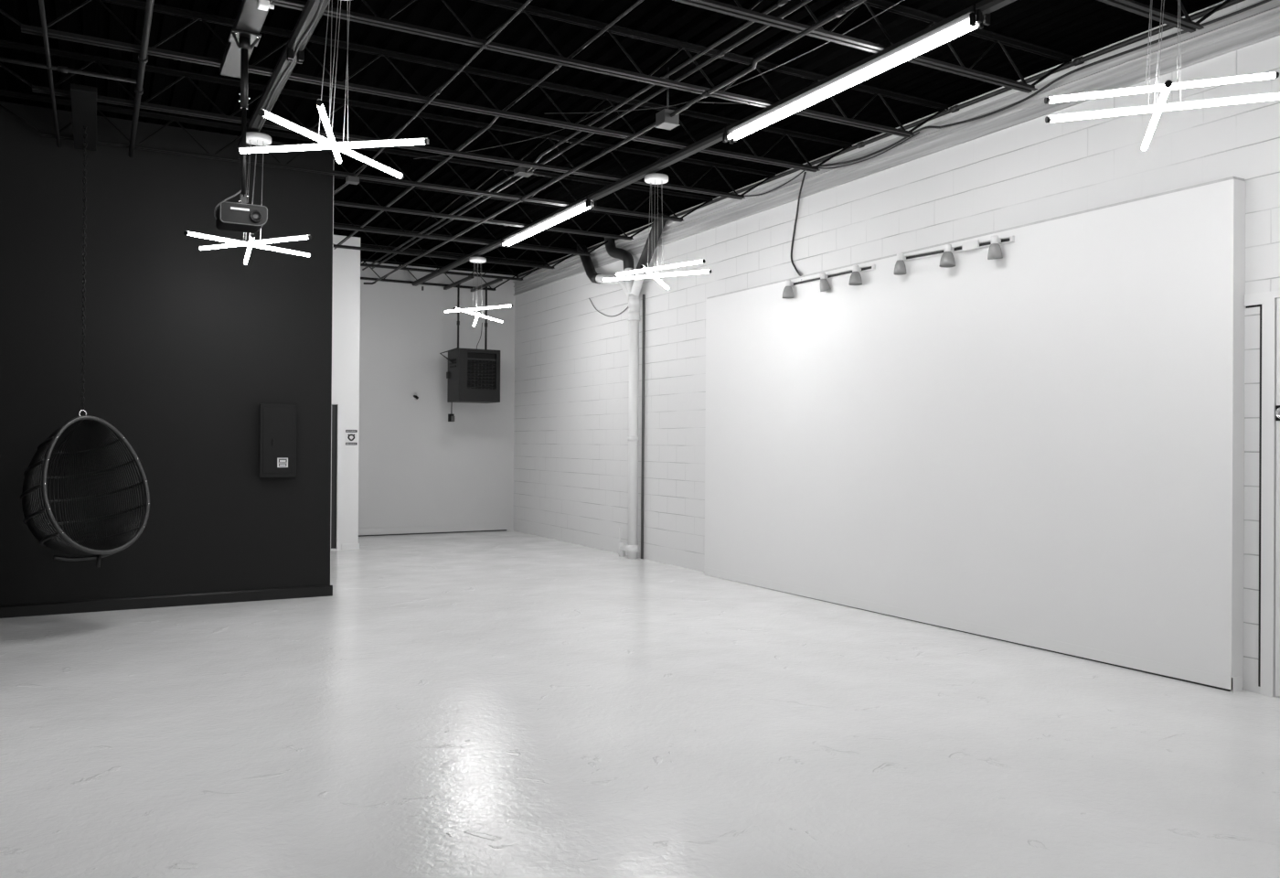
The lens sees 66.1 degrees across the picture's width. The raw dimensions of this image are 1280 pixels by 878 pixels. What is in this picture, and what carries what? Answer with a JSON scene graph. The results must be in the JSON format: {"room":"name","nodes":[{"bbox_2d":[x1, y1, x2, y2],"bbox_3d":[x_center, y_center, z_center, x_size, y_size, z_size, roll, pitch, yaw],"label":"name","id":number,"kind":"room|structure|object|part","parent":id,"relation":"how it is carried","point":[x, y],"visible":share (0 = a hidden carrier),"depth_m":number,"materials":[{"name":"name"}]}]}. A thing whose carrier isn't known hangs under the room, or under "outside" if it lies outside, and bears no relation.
{"room":"empty studio space","nodes":[
{"label":"empty studio space","id":0,"kind":"room"},
{"bbox_2d":[0,101,333,605],"bbox_3d":[-5.064,-0.631,10.227,2.838,4.169,3.900,1,0,-29],"label":"wall","id":1,"kind":"structure","parent":0,"point":[185,345],"depth_m":8.53,"materials":[{"name":"black paint"}]},
{"bbox_2d":[0,584,332,618],"bbox_3d":[-4.127,1.403,8.518,2.854,0.100,0.038,1,0,-29],"label":"baseboard","id":2,"kind":"structure","parent":1,"relation":"attached to","point":[275,593],"depth_m":8.49,"materials":[{"name":"black"}]},
{"bbox_2d":[258,403,296,477],"bbox_3d":[-3.284,0.015,8.915,0.312,0.666,0.120,1,0,-29],"label":"box","id":3,"kind":"object","parent":1,"relation":"attached to","point":[277,421],"visible":1,"depth_m":8.87,"materials":[{"name":"black paint"}]},
{"bbox_2d":[278,458,287,466],"bbox_3d":[-3.228,0.212,8.892,0.077,0.069,0.001,1,0,-29],"label":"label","id":4,"kind":"object","parent":3,"relation":"attached to","point":[282,462],"depth_m":8.89,"materials":[{"name":"white"}]},
{"bbox_2d":[245,131,271,147],"label":"ceiling canopy","id":5,"kind":"object","parent":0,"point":[255,138],"depth_m":7.52,"materials":[{"name":"white metal"}]},
{"bbox_2d":[331,234,360,548],"bbox_3d":[-4.688,-0.617,13.665,1.152,4.169,1.750,1,0,-29],"label":"wall","id":6,"kind":"structure","parent":0,"point":[346,261],"depth_m":13.11,"materials":[{"name":"white paint"}]},
{"bbox_2d":[330,399,342,550],"bbox_3d":[-4.380,0.472,12.865,0.929,1.990,0.148,1,0,-29],"label":"door","id":7,"kind":"structure","parent":6,"relation":"in","point":[336,410],"depth_m":13.04,"materials":[{"name":"paint"}]},
{"bbox_2d":[341,543,359,549],"bbox_3d":[-4.279,1.434,13.875,0.230,0.075,1.750,1,0,-29],"label":"baseboard","id":8,"kind":"structure","parent":6,"relation":"attached to","point":[354,546],"depth_m":13.11,"materials":[{"name":"white paint"}]},
{"bbox_2d":[345,428,357,445],"bbox_3d":[-3.848,-0.021,13.124,0.158,0.215,0.018,1,0,-29],"label":"notice sign","id":9,"kind":"object","parent":6,"relation":"attached to","point":[351,435],"visible":1,"depth_m":13.12,"materials":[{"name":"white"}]},
{"bbox_2d":[358,261,515,530],"bbox_3d":[-3.917,-0.606,15.177,4.167,4.169,0.150,1,0,-29],"label":"wall","id":10,"kind":"structure","parent":0,"point":[418,467],"depth_m":15.42,"materials":[{"name":"grey paint"}]},
{"bbox_2d":[411,393,418,399],"bbox_3d":[-3.488,-0.665,15.273,0.103,0.106,0.097,1,0,-29],"label":"wall bracket","id":11,"kind":"object","parent":10,"relation":"attached to","point":[414,396],"visible":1,"depth_m":15.29,"materials":[{"name":"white metal"}]},
{"bbox_2d":[358,522,506,536],"bbox_3d":[-3.389,1.425,15.376,2.781,0.115,0.014,1,0,-29],"label":"baseboard","id":12,"kind":"structure","parent":10,"relation":"attached to","point":[380,531],"depth_m":15.43,"materials":[{"name":"grey paint"}]},
{"bbox_2d":[0,0,1224,275],"bbox_3d":[-0.639,-2.740,6.647,7.281,0.080,18.250,1,0,-29],"label":"ceiling","id":13,"kind":"structure","parent":0,"point":[1077,28],"depth_m":7.40,"materials":[{"name":"black paint"}]},
{"bbox_2d":[183,227,311,265],"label":"pendant light","id":14,"kind":"object","parent":13,"relation":"hanging from","point":[259,243],"depth_m":7.51,"materials":[{"name":"white plastic"}]},
{"bbox_2d":[244,237,254,264],"bbox_3d":[-3.005,-1.447,7.562,0.026,0.041,1.076,0,0,-24],"label":"diffuser","id":15,"kind":"object","parent":14,"relation":"attached to","point":[250,244],"depth_m":7.51,"materials":[{"name":"white"}]},
{"bbox_2d":[188,232,309,256],"bbox_3d":[-2.979,-1.489,7.553,0.954,0.046,0.545,1,0,-29],"label":"diffuser","id":16,"kind":"object","parent":14,"relation":"attached to","point":[259,243],"depth_m":7.51,"materials":[{"name":"white"}]},
{"bbox_2d":[199,235,308,250],"bbox_3d":[-2.979,-1.509,7.580,1.076,0.037,0.026,0,0,22],"label":"diffuser","id":17,"kind":"object","parent":14,"relation":"attached to","point":[259,243],"depth_m":7.51,"materials":[{"name":"white"}]},
{"bbox_2d":[0,89,713,222],"bbox_3d":[-2.187,-2.545,9.254,6.820,0.302,0.076,1,0,-29],"label":"joist","id":18,"kind":"object","parent":13,"relation":"attached to","point":[8,93],"visible":0.81,"depth_m":8.92,"materials":[{"name":"black metal"}]},
{"bbox_2d":[333,182,348,194],"bbox_3d":[-2.929,-2.361,9.448,0.048,0.033,1.032,1,0,-32],"label":"conduit pipe","id":19,"kind":"object","parent":18,"relation":"attached to","point":[346,184],"visible":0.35,"depth_m":9.25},
{"bbox_2d":[501,195,594,246],"bbox_3d":[-1.042,-2.331,10.682,0.092,0.105,2.292,1,0,-29],"label":"strip light","id":20,"kind":"object","parent":18,"relation":"attached to","point":[579,206],"visible":1,"depth_m":10.53,"materials":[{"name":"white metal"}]},
{"bbox_2d":[0,39,776,199],"bbox_3d":[-1.632,-2.545,8.252,6.820,0.302,0.076,1,0,-29],"label":"joist","id":21,"kind":"object","parent":13,"relation":"attached to","point":[91,58],"visible":0.89,"depth_m":7.92,"materials":[{"name":"black metal"}]},
{"bbox_2d":[38,0,60,147],"bbox_3d":[-3.906,-2.388,6.524,0.025,0.026,3.400,1,0,-29],"label":"conduit pipe","id":22,"kind":"object","parent":21,"relation":"attached to","point":[40,2],"visible":1,"depth_m":6.26,"materials":[{"name":"black metal"}]},
{"bbox_2d":[70,83,96,150],"bbox_3d":[-4.164,-2.388,7.382,0.160,0.043,1.550,1,0,-29],"label":"plank","id":23,"kind":"object","parent":21,"relation":"attached to","point":[83,98],"visible":0.97,"depth_m":7.19,"materials":[{"name":"black"}]},
{"bbox_2d":[20,126,149,566],"bbox_3d":[-4.270,-0.711,7.523,0.758,3.357,0.809,0,0,32],"label":"chair","id":24,"kind":"object","parent":23,"relation":"hanging from","point":[82,434],"visible":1,"depth_m":7.69,"materials":[{"name":"wicker"}]},
{"bbox_3d":[-4.206,-1.296,7.444,0.022,2.186,0.022,0,0,16],"label":"chain","id":25,"kind":"part","parent":24,"relation":"part of","materials":[{"name":"black metal"}]},
{"bbox_2d":[236,42,302,159],"bbox_3d":[-2.692,-2.355,7.065,0.095,0.105,2.422,1,0,-29],"label":"strip light","id":26,"kind":"object","parent":21,"relation":"attached to","point":[283,61],"visible":0.61,"depth_m":6.71,"materials":[{"name":"black metal"}]},
{"bbox_2d":[256,0,323,128],"bbox_3d":[-2.163,-2.347,6.117,0.036,0.017,3.001,1,0,-29],"label":"power cable","id":27,"kind":"object","parent":26,"relation":"attached to","point":[322,1],"visible":0.91,"depth_m":6.03,"materials":[{"name":"black rubber"}]},
{"bbox_2d":[586,128,733,207],"bbox_3d":[0.103,-2.331,8.613,0.092,0.105,2.402,1,0,-29],"label":"strip light","id":28,"kind":"object","parent":21,"relation":"attached to","point":[720,135],"visible":0.92,"depth_m":8.42,"materials":[{"name":"black metal"}]},
{"bbox_2d":[0,0,853,171],"bbox_3d":[-1.077,-2.545,7.250,6.820,0.302,0.076,1,0,-29],"label":"joist","id":29,"kind":"object","parent":13,"relation":"attached to","point":[204,17],"visible":0.86,"depth_m":6.98,"materials":[{"name":"black metal"}]},
{"bbox_2d":[128,0,154,157],"bbox_3d":[-2.749,-2.384,5.508,0.052,0.055,6.300,1,0,-29],"label":"conduit pipe","id":30,"kind":"object","parent":29,"relation":"attached to","point":[143,58],"visible":1,"depth_m":6.32,"materials":[{"name":"black metal"}]},
{"bbox_2d":[360,257,518,290],"bbox_3d":[-3.224,-2.530,15.224,2.850,0.302,0.076,1,0,-29],"label":"joist","id":31,"kind":"object","parent":13,"relation":"attached to","point":[361,260],"visible":0.65,"depth_m":15.21,"materials":[{"name":"black metal"}]},
{"bbox_2d":[470,277,502,291],"bbox_3d":[-2.354,-2.349,15.043,0.042,0.042,1.300,1,0,-29],"label":"channel","id":32,"kind":"object","parent":31,"relation":"attached to","point":[498,280],"visible":1,"depth_m":14.95,"materials":[{"name":"metal"}]},
{"bbox_2d":[360,243,546,280],"bbox_3d":[-2.669,-2.530,14.222,2.850,0.302,0.076,1,0,-29],"label":"joist","id":33,"kind":"object","parent":13,"relation":"attached to","point":[361,244],"visible":0.66,"depth_m":14.16,"materials":[{"name":"black metal"}]},
{"bbox_2d":[411,268,442,286],"bbox_3d":[-3.118,-2.359,14.431,0.085,0.050,1.322,1,0,-29],"label":"strip light","id":34,"kind":"object","parent":33,"relation":"attached to","point":[436,272],"visible":0.95,"depth_m":14.37,"materials":[{"name":"metal"}]},
{"bbox_2d":[443,275,474,289],"bbox_3d":[-2.739,-2.353,14.829,0.042,0.042,1.300,1,0,-29],"label":"channel","id":35,"kind":"object","parent":33,"relation":"attached to","point":[470,277],"visible":1,"depth_m":14.72,"materials":[{"name":"metal"}]},
{"bbox_2d":[439,283,500,403],"bbox_3d":[-2.612,-1.444,14.888,0.857,1.771,0.540,1,0,-29],"label":"heater","id":36,"kind":"object","parent":35,"relation":"hanging from","point":[473,375],"visible":1,"depth_m":14.75,"materials":[{"name":"metal"}]},
{"bbox_2d":[448,401,454,421],"bbox_3d":[-2.851,-0.411,14.877,0.084,0.301,0.068,1,0,-29],"label":"switch box","id":37,"kind":"object","parent":36,"relation":"hanging from","point":[451,416],"visible":1,"depth_m":14.86,"materials":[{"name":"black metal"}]},
{"bbox_2d":[449,358,456,367],"bbox_3d":[-2.811,-1.138,14.790,0.005,0.125,0.280,1,0,-29],"label":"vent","id":38,"kind":"object","parent":36,"relation":"attached to","point":[453,361],"depth_m":14.78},
{"bbox_3d":[-2.735,-1.838,14.814,0.048,0.986,0.046,1,0,-29],"label":"hanger rod","id":39,"kind":"part","parent":36,"relation":"part of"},
{"bbox_2d":[467,352,496,389],"bbox_3d":[-2.375,-1.018,14.740,0.450,0.540,0.048,1,0,-29],"label":"grille","id":40,"kind":"object","parent":36,"relation":"attached to","point":[481,366],"depth_m":14.75,"materials":[{"name":"metal"}]},
{"bbox_3d":[-2.350,-1.834,15.027,0.048,0.986,0.046,1,0,-29],"label":"hanger rod","id":41,"kind":"part","parent":36,"relation":"part of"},
{"bbox_2d":[332,222,577,268],"bbox_3d":[-2.618,-2.535,12.941,4.002,0.302,0.076,1,0,-29],"label":"joist","id":42,"kind":"object","parent":13,"relation":"attached to","point":[379,250],"visible":0.55,"depth_m":12.90,"materials":[{"name":"black metal"}]},
{"bbox_2d":[333,200,615,255],"bbox_3d":[-2.064,-2.535,11.940,4.002,0.302,0.076,1,0,-29],"label":"joist","id":43,"kind":"object","parent":13,"relation":"attached to","point":[358,229],"visible":0.54,"depth_m":11.80,"materials":[{"name":"black metal"}]},
{"bbox_2d":[438,237,512,326],"bbox_3d":[-2.127,-1.939,12.798,0.791,0.887,2.414,0,0,-20],"label":"pendant light","id":44,"kind":"object","parent":43,"relation":"attached to","point":[477,260],"depth_m":12.53,"materials":[{"name":"white plastic"}]},
{"bbox_3d":[-2.200,-2.358,12.773,0.085,0.050,2.432,1,0,-29],"label":"strip light","id":45,"kind":"part","parent":44,"relation":"part of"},
{"bbox_2d":[472,312,479,326],"bbox_3d":[-2.088,-1.532,12.566,0.026,0.068,1.077,0,0,-13],"label":"diffuser","id":46,"kind":"object","parent":44,"relation":"attached to","point":[477,314],"depth_m":12.49,"materials":[{"name":"white"}]},
{"bbox_2d":[444,304,511,312],"bbox_3d":[-2.075,-1.663,12.568,1.076,0.035,0.026,0,0,30],"label":"diffuser","id":47,"kind":"object","parent":44,"relation":"attached to","point":[503,305],"depth_m":12.50,"materials":[{"name":"white"}]},
{"bbox_2d":[455,307,502,322],"bbox_3d":[-2.054,-1.581,12.585,0.026,0.068,1.076,0,0,24],"label":"diffuser","id":48,"kind":"object","parent":44,"relation":"attached to","point":[457,309],"depth_m":12.54,"materials":[{"name":"white"}]},
{"bbox_2d":[333,175,654,240],"bbox_3d":[-1.509,-2.534,10.938,4.002,0.302,0.076,1,0,-29],"label":"joist","id":49,"kind":"object","parent":13,"relation":"attached to","point":[339,203],"visible":0.59,"depth_m":10.75,"materials":[{"name":"black metal"}]},
{"bbox_2d":[271,0,949,138],"bbox_3d":[-0.523,-2.545,6.249,6.820,0.302,0.076,1,0,-29],"label":"joist","id":50,"kind":"object","parent":13,"relation":"attached to","point":[298,5],"visible":0.84,"depth_m":6.49,"materials":[{"name":"black metal"}]},
{"bbox_2d":[219,0,272,77],"bbox_3d":[-2.067,-2.372,5.319,0.130,0.055,2.410,1,0,-29],"label":"board","id":51,"kind":"object","parent":50,"relation":"attached to","point":[250,18],"visible":0.56,"depth_m":5.62,"materials":[{"name":"metal"}]},
{"bbox_2d":[213,28,267,233],"bbox_3d":[-2.321,-1.785,5.726,0.271,1.117,0.252,1,0,-29],"label":"projector","id":52,"kind":"object","parent":51,"relation":"hanging from","point":[241,216],"visible":0.99,"depth_m":5.70,"materials":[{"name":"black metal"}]},
{"bbox_2d":[256,0,274,10],"bbox_3d":[-2.008,-2.327,5.283,0.080,0.034,0.070,1,0,-29],"label":"connector","id":53,"kind":"object","parent":51,"relation":"attached to","point":[262,5],"visible":1,"depth_m":5.26,"materials":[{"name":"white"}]},
{"bbox_2d":[236,0,428,179],"bbox_3d":[-1.489,-1.937,4.942,0.868,0.941,2.422,1,0,-29],"label":"pendant light","id":54,"kind":"object","parent":50,"relation":"attached to","point":[343,146],"depth_m":5.09,"materials":[{"name":"white plastic"}]},
{"bbox_3d":[-1.510,-2.355,4.931,0.095,0.105,2.422,1,0,-29],"label":"strip light","id":55,"kind":"part","parent":54,"relation":"part of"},
{"bbox_2d":[317,105,341,163],"bbox_3d":[-1.579,-1.548,5.019,0.026,0.065,1.076,0,0,-12],"label":"diffuser","id":56,"kind":"object","parent":54,"relation":"attached to","point":[326,123],"depth_m":4.95,"materials":[{"name":"white"}]},
{"bbox_2d":[239,138,424,153],"bbox_3d":[-1.585,-1.498,5.041,1.076,0.061,0.026,0,0,16],"label":"diffuser","id":57,"kind":"object","parent":54,"relation":"attached to","point":[343,146],"depth_m":5.02,"materials":[{"name":"white"}]},
{"bbox_2d":[263,111,402,178],"bbox_3d":[-1.541,-1.488,5.031,0.026,0.038,1.076,0,0,21],"label":"diffuser","id":58,"kind":"object","parent":54,"relation":"attached to","point":[343,146],"depth_m":4.99,"materials":[{"name":"white"}]},
{"bbox_2d":[353,0,532,176],"bbox_3d":[-0.889,-2.388,5.880,0.023,0.025,7.150,1,0,-29],"label":"conduit pipe","id":59,"kind":"object","parent":50,"relation":"attached to","point":[485,44],"visible":1,"depth_m":6.37,"materials":[{"name":"metal"}]},
{"bbox_2d":[345,175,359,184],"bbox_3d":[-2.622,-2.360,8.973,0.108,0.051,0.098,1,0,-29],"label":"junction box","id":60,"kind":"object","parent":59,"relation":"attached to","point":[349,179],"visible":1,"depth_m":8.94,"materials":[{"name":"grey metal"}]},
{"bbox_2d":[333,0,643,249],"bbox_3d":[-1.756,-2.515,8.858,0.058,0.029,12.000,1,0,-29],"label":"conduit pipe","id":61,"kind":"object","parent":50,"relation":"attached to","point":[556,68],"visible":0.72,"depth_m":7.18,"materials":[{"name":"metal"}]},
{"bbox_2d":[370,0,811,269],"bbox_3d":[-0.997,-2.489,9.107,0.033,0.035,12.100,1,0,-29],"label":"conduit pipe","id":62,"kind":"object","parent":50,"relation":"attached to","point":[722,52],"visible":1,"depth_m":7.23,"materials":[{"name":"metal"}]},
{"bbox_2d":[513,166,533,177],"bbox_3d":[-1.080,-2.481,9.138,0.143,0.056,0.143,1,0,-29],"label":"junction box","id":63,"kind":"object","parent":62,"relation":"attached to","point":[520,171],"visible":0.87,"depth_m":9.09,"materials":[{"name":"grey metal"}]},
{"bbox_2d":[362,173,514,270],"bbox_3d":[-2.604,-2.480,11.817,0.038,0.024,6.001,1,0,-29],"label":"conduit pipe","id":64,"kind":"object","parent":63,"relation":"attached to","point":[511,176],"visible":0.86,"depth_m":10.85,"materials":[{"name":"metal"}]},
{"bbox_2d":[525,0,789,171],"bbox_3d":[0.391,-2.482,6.418,0.098,0.039,6.051,1,0,-29],"label":"conduit pipe","id":65,"kind":"object","parent":63,"relation":"attached to","point":[780,3],"visible":0.94,"depth_m":6.62,"materials":[{"name":"metal"}]},
{"bbox_2d":[413,106,611,159],"bbox_3d":[-1.071,-2.483,8.124,2.215,0.076,0.125,0,0,36],"label":"loose wire","id":66,"kind":"object","parent":65,"relation":"attached to","point":[610,106],"visible":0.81,"depth_m":8.14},
{"bbox_2d":[545,0,903,113],"bbox_3d":[0.589,-2.467,6.622,3.046,0.096,0.473,0,0,40],"label":"loose wire","id":67,"kind":"object","parent":50,"relation":"attached to","point":[901,0],"visible":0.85,"depth_m":6.69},
{"bbox_2d":[725,5,983,142],"bbox_3d":[1.281,-2.330,6.487,0.092,0.105,2.422,1,0,-29],"label":"strip light","id":68,"kind":"object","parent":50,"relation":"attached to","point":[962,22],"visible":0.86,"depth_m":6.21,"materials":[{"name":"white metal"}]},
{"bbox_2d":[516,0,1245,277],"bbox_3d":[1.093,-2.632,10.407,0.047,0.049,12.750,1,0,-29],"label":"conduit pipe","id":69,"kind":"object","parent":50,"relation":"attached to","point":[1080,60],"visible":0.83,"depth_m":7.64,"materials":[{"name":"metal"}]},
{"bbox_2d":[644,172,668,227],"label":"ceiling canopy","id":70,"kind":"object","parent":13,"relation":"hanging from","point":[656,178],"depth_m":8.61,"materials":[{"name":"white metal"}]},
{"bbox_2d":[601,249,711,289],"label":"pendant light","id":71,"kind":"object","parent":70,"relation":"hanging from","point":[650,274],"depth_m":8.59,"materials":[{"name":"white plastic"}]},
{"bbox_2d":[602,269,708,281],"bbox_3d":[0.129,-1.434,8.653,1.076,0.040,0.026,0,0,31],"label":"diffuser","id":72,"kind":"object","parent":71,"relation":"attached to","point":[650,274],"depth_m":8.61,"materials":[{"name":"white"}]},
{"bbox_2d":[642,266,669,288],"bbox_3d":[0.139,-1.413,8.649,0.026,0.033,1.076,0,0,13],"label":"diffuser","id":73,"kind":"object","parent":71,"relation":"attached to","point":[650,274],"depth_m":8.62,"materials":[{"name":"white"}]},
{"bbox_2d":[616,259,702,276],"bbox_3d":[0.158,-1.498,8.640,0.026,0.045,1.077,1,0,-43],"label":"diffuser","id":74,"kind":"object","parent":71,"relation":"attached to","point":[697,261],"depth_m":8.59,"materials":[{"name":"white"}]},
{"bbox_2d":[655,66,679,129],"bbox_3d":[0.199,-2.475,7.122,0.128,0.426,0.138,1,0,-29],"label":"junction box","id":75,"kind":"object","parent":13,"relation":"hanging from","point":[663,119],"visible":0.97,"depth_m":7.09,"materials":[{"name":"grey metal"}]},
{"bbox_2d":[363,0,865,284],"bbox_3d":[-0.838,-2.325,8.849,0.177,0.089,13.094,1,0,-29],"label":"conduit pipe","id":76,"kind":"object","parent":75,"relation":"attached to","point":[841,11],"visible":1,"depth_m":6.91,"materials":[{"name":"metal"}]},
{"bbox_2d":[695,101,749,104],"bbox_3d":[0.598,-2.335,6.780,0.408,0.088,0.170,0,0,-22],"label":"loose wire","id":77,"kind":"object","parent":76,"relation":"hanging from","point":[696,101],"visible":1,"depth_m":6.73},
{"bbox_3d":[0.201,-2.525,7.118,0.011,0.325,0.011,1,0,-29],"label":"hanger rod","id":78,"kind":"part","parent":75,"relation":"part of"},
{"bbox_2d":[672,0,1075,93],"bbox_3d":[0.032,-2.545,5.247,6.820,0.302,0.076,1,0,-29],"label":"joist","id":79,"kind":"object","parent":13,"relation":"attached to","point":[820,33],"visible":0.89,"depth_m":6.16,"materials":[{"name":"black metal"}]},
{"bbox_2d":[1097,0,1231,32],"bbox_3d":[0.587,-2.545,4.245,6.820,0.302,0.076,1,0,-29],"label":"joist","id":80,"kind":"object","parent":13,"relation":"attached to","point":[1131,5],"visible":1,"depth_m":5.55,"materials":[{"name":"black metal"}]},
{"bbox_2d":[975,0,1279,151],"bbox_3d":[2.509,-1.914,4.399,0.953,0.937,2.397,1,0,-36],"label":"pendant light","id":81,"kind":"object","parent":80,"relation":"attached to","point":[1160,106],"depth_m":4.53,"materials":[{"name":"white plastic"}]},
{"bbox_3d":[2.458,-2.330,4.361,0.092,0.105,2.402,1,0,-29],"label":"strip light","id":82,"kind":"part","parent":81,"relation":"part of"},
{"bbox_2d":[1141,85,1171,150],"bbox_3d":[2.387,-1.479,4.564,0.026,0.066,1.076,0,0,22],"label":"diffuser","id":83,"kind":"object","parent":81,"relation":"attached to","point":[1159,107],"depth_m":4.53,"materials":[{"name":"white"}]},
{"bbox_2d":[1049,72,1275,103],"bbox_3d":[2.410,-1.621,4.545,1.070,0.167,0.026,0,0,-3],"label":"diffuser","id":84,"kind":"object","parent":81,"relation":"attached to","point":[1180,84],"depth_m":4.54,"materials":[{"name":"white"}]},
{"bbox_2d":[1050,93,1279,122],"bbox_3d":[2.422,-1.527,4.541,1.072,0.146,0.026,0,0,-1],"label":"diffuser","id":85,"kind":"object","parent":81,"relation":"attached to","point":[1160,106],"depth_m":4.53,"materials":[{"name":"white"}]},
{"bbox_2d":[0,530,1279,877],"bbox_3d":[-0.679,1.530,6.626,7.055,0.120,18.250,1,0,-29],"label":"floor","id":86,"kind":"structure","parent":0,"point":[502,703],"depth_m":4.79,"materials":[{"name":"paint"}]},
{"bbox_2d":[704,176,1245,692],"bbox_3d":[2.165,-0.031,8.358,0.122,3.052,5.754,1,0,-29],"label":"display panel","id":87,"kind":"object","parent":86,"relation":"on","point":[1040,445],"visible":0.99,"depth_m":7.17,"materials":[{"name":"white paint"}]},
{"bbox_2d":[782,264,875,298],"bbox_3d":[1.693,-1.436,8.984,0.138,0.180,1.184,1,0,-29],"label":"track light","id":88,"kind":"object","parent":87,"relation":"attached to","point":[855,279],"visible":1,"depth_m":8.98,"materials":[{"name":"white metal"}]},
{"bbox_3d":[1.423,-1.412,9.447,0.114,0.112,0.114,1,0,-29],"label":"lamp shade","id":89,"kind":"part","parent":88,"relation":"part of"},
{"bbox_3d":[1.697,-1.409,9.013,0.102,0.126,0.097,1,0,-29],"label":"lamp shade","id":90,"kind":"part","parent":88,"relation":"part of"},
{"bbox_3d":[1.741,-1.488,9.000,0.025,0.049,1.164,1,0,-29],"label":"rail","id":91,"kind":"part","parent":88,"relation":"part of","materials":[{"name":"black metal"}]},
{"bbox_3d":[1.885,-1.408,8.611,0.114,0.112,0.114,1,0,-29],"label":"lamp shade","id":92,"kind":"part","parent":88,"relation":"part of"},
{"bbox_2d":[893,234,1014,275],"bbox_3d":[2.406,-1.432,7.682,0.138,0.206,1.154,1,0,-29],"label":"track light","id":93,"kind":"object","parent":87,"relation":"attached to","point":[947,259],"visible":1,"depth_m":7.63,"materials":[{"name":"white metal"}]},
{"bbox_3d":[2.150,-1.421,8.134,0.103,0.112,0.103,1,0,-29],"label":"lamp shade","id":94,"kind":"part","parent":93,"relation":"part of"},
{"bbox_3d":[2.398,-1.404,7.677,0.120,0.114,0.120,1,0,-29],"label":"lamp shade","id":95,"kind":"part","parent":93,"relation":"part of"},
{"bbox_3d":[2.456,-1.483,7.710,0.025,0.079,1.154,1,0,-29],"label":"rail","id":96,"kind":"part","parent":93,"relation":"part of","materials":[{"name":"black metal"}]},
{"bbox_3d":[2.632,-1.389,7.295,0.108,0.121,0.108,1,0,-29],"label":"lamp shade","id":97,"kind":"part","parent":93,"relation":"part of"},
{"bbox_2d":[513,0,1279,697],"bbox_3d":[2.356,-0.589,8.306,0.150,4.169,18.250,1,0,-29],"label":"wall","id":98,"kind":"structure","parent":0,"point":[571,358],"depth_m":9.54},
{"bbox_2d":[588,298,628,316],"bbox_3d":[-0.389,-1.788,13.096,0.009,0.341,1.316,1,0,-29],"label":"wire","id":99,"kind":"object","parent":98,"relation":"attached to","point":[589,298],"visible":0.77,"depth_m":13.15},
{"bbox_2d":[576,212,668,558],"bbox_3d":[-0.269,-0.612,12.684,0.191,4.213,2.352,1,0,-29],"label":"drain pipe","id":100,"kind":"object","parent":98,"relation":"attached to","point":[632,288],"visible":0.9,"depth_m":12.26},
{"bbox_3d":[-0.257,1.244,12.592,0.018,0.220,0.018,1,0,-29],"label":"cleanout stem","id":101,"kind":"part","parent":100,"relation":"part of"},
{"bbox_2d":[744,170,805,196],"bbox_3d":[1.302,-2.544,9.951,0.012,0.106,1.253,1,0,-29],"label":"cable","id":102,"kind":"object","parent":98,"relation":"attached to","point":[804,170],"visible":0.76,"depth_m":9.82,"materials":[{"name":"black rubber"}]},
{"bbox_2d":[790,171,806,279],"bbox_3d":[1.544,-2.033,9.548,0.069,1.070,0.340,0,0,-9],"label":"cable","id":103,"kind":"object","parent":98,"relation":"attached to","point":[804,176],"visible":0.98,"depth_m":9.62,"materials":[{"name":"black rubber"}]},
{"bbox_2d":[818,131,919,169],"bbox_3d":[1.972,-2.521,8.751,0.010,0.119,1.402,1,0,-29],"label":"cable","id":104,"kind":"object","parent":98,"relation":"attached to","point":[919,132],"visible":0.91,"depth_m":8.66,"materials":[{"name":"black rubber"}]},
{"bbox_2d":[812,125,941,167],"bbox_3d":[2.010,-2.540,8.657,0.023,0.121,1.704,1,0,-29],"label":"cable","id":105,"kind":"object","parent":98,"relation":"attached to","point":[930,126],"visible":0.87,"depth_m":8.53,"materials":[{"name":"black rubber"}]},
{"bbox_2d":[512,0,1279,295],"bbox_3d":[2.321,-2.460,8.201,0.042,0.230,18.100,1,0,-29],"label":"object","id":106,"kind":"structure","parent":98,"relation":"attached to","point":[1261,23],"depth_m":7.62,"materials":[{"name":"paint"}]},
{"bbox_2d":[939,0,1272,127],"bbox_3d":[3.182,-2.522,6.535,0.017,0.127,3.152,1,0,-29],"label":"cable","id":107,"kind":"object","parent":98,"relation":"attached to","point":[1264,1],"visible":0.94,"depth_m":6.61,"materials":[{"name":"black rubber"}]},
{"bbox_2d":[1244,289,1279,696],"bbox_3d":[3.888,0.318,5.346,0.022,2.355,1.187,1,0,-29],"label":"trim","id":108,"kind":"structure","parent":98,"relation":"attached to","point":[1266,301],"depth_m":5.74,"materials":[{"name":"white paint"}]},
{"bbox_2d":[1274,298,1279,695],"bbox_3d":[3.910,0.334,5.291,0.038,2.300,0.945,1,0,-29],"label":"door","id":109,"kind":"structure","parent":98,"relation":"in","point":[1277,406],"depth_m":5.70,"materials":[{"name":"white paint"}]},
{"bbox_3d":[3.704,-0.149,5.672,0.012,0.090,0.076,1,0,-29],"label":"plate","id":110,"kind":"part","parent":109,"relation":"part of","materials":[{"name":"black metal"}]},
{"bbox_3d":[-2.445,-0.642,2.413,0.150,4.169,12.590,1,0,-29],"label":"wall","id":111,"kind":"structure","parent":0,"visible":0},
{"bbox_2d":[0,56,136,83],"bbox_3d":[-3.842,-2.385,6.286,1.112,0.041,0.039,1,0,-29],"label":"conduit pipe","id":112,"kind":"object","parent":111,"relation":"attached to","point":[60,69],"visible":1,"depth_m":6.35,"materials":[{"name":"black metal"}]}
]}

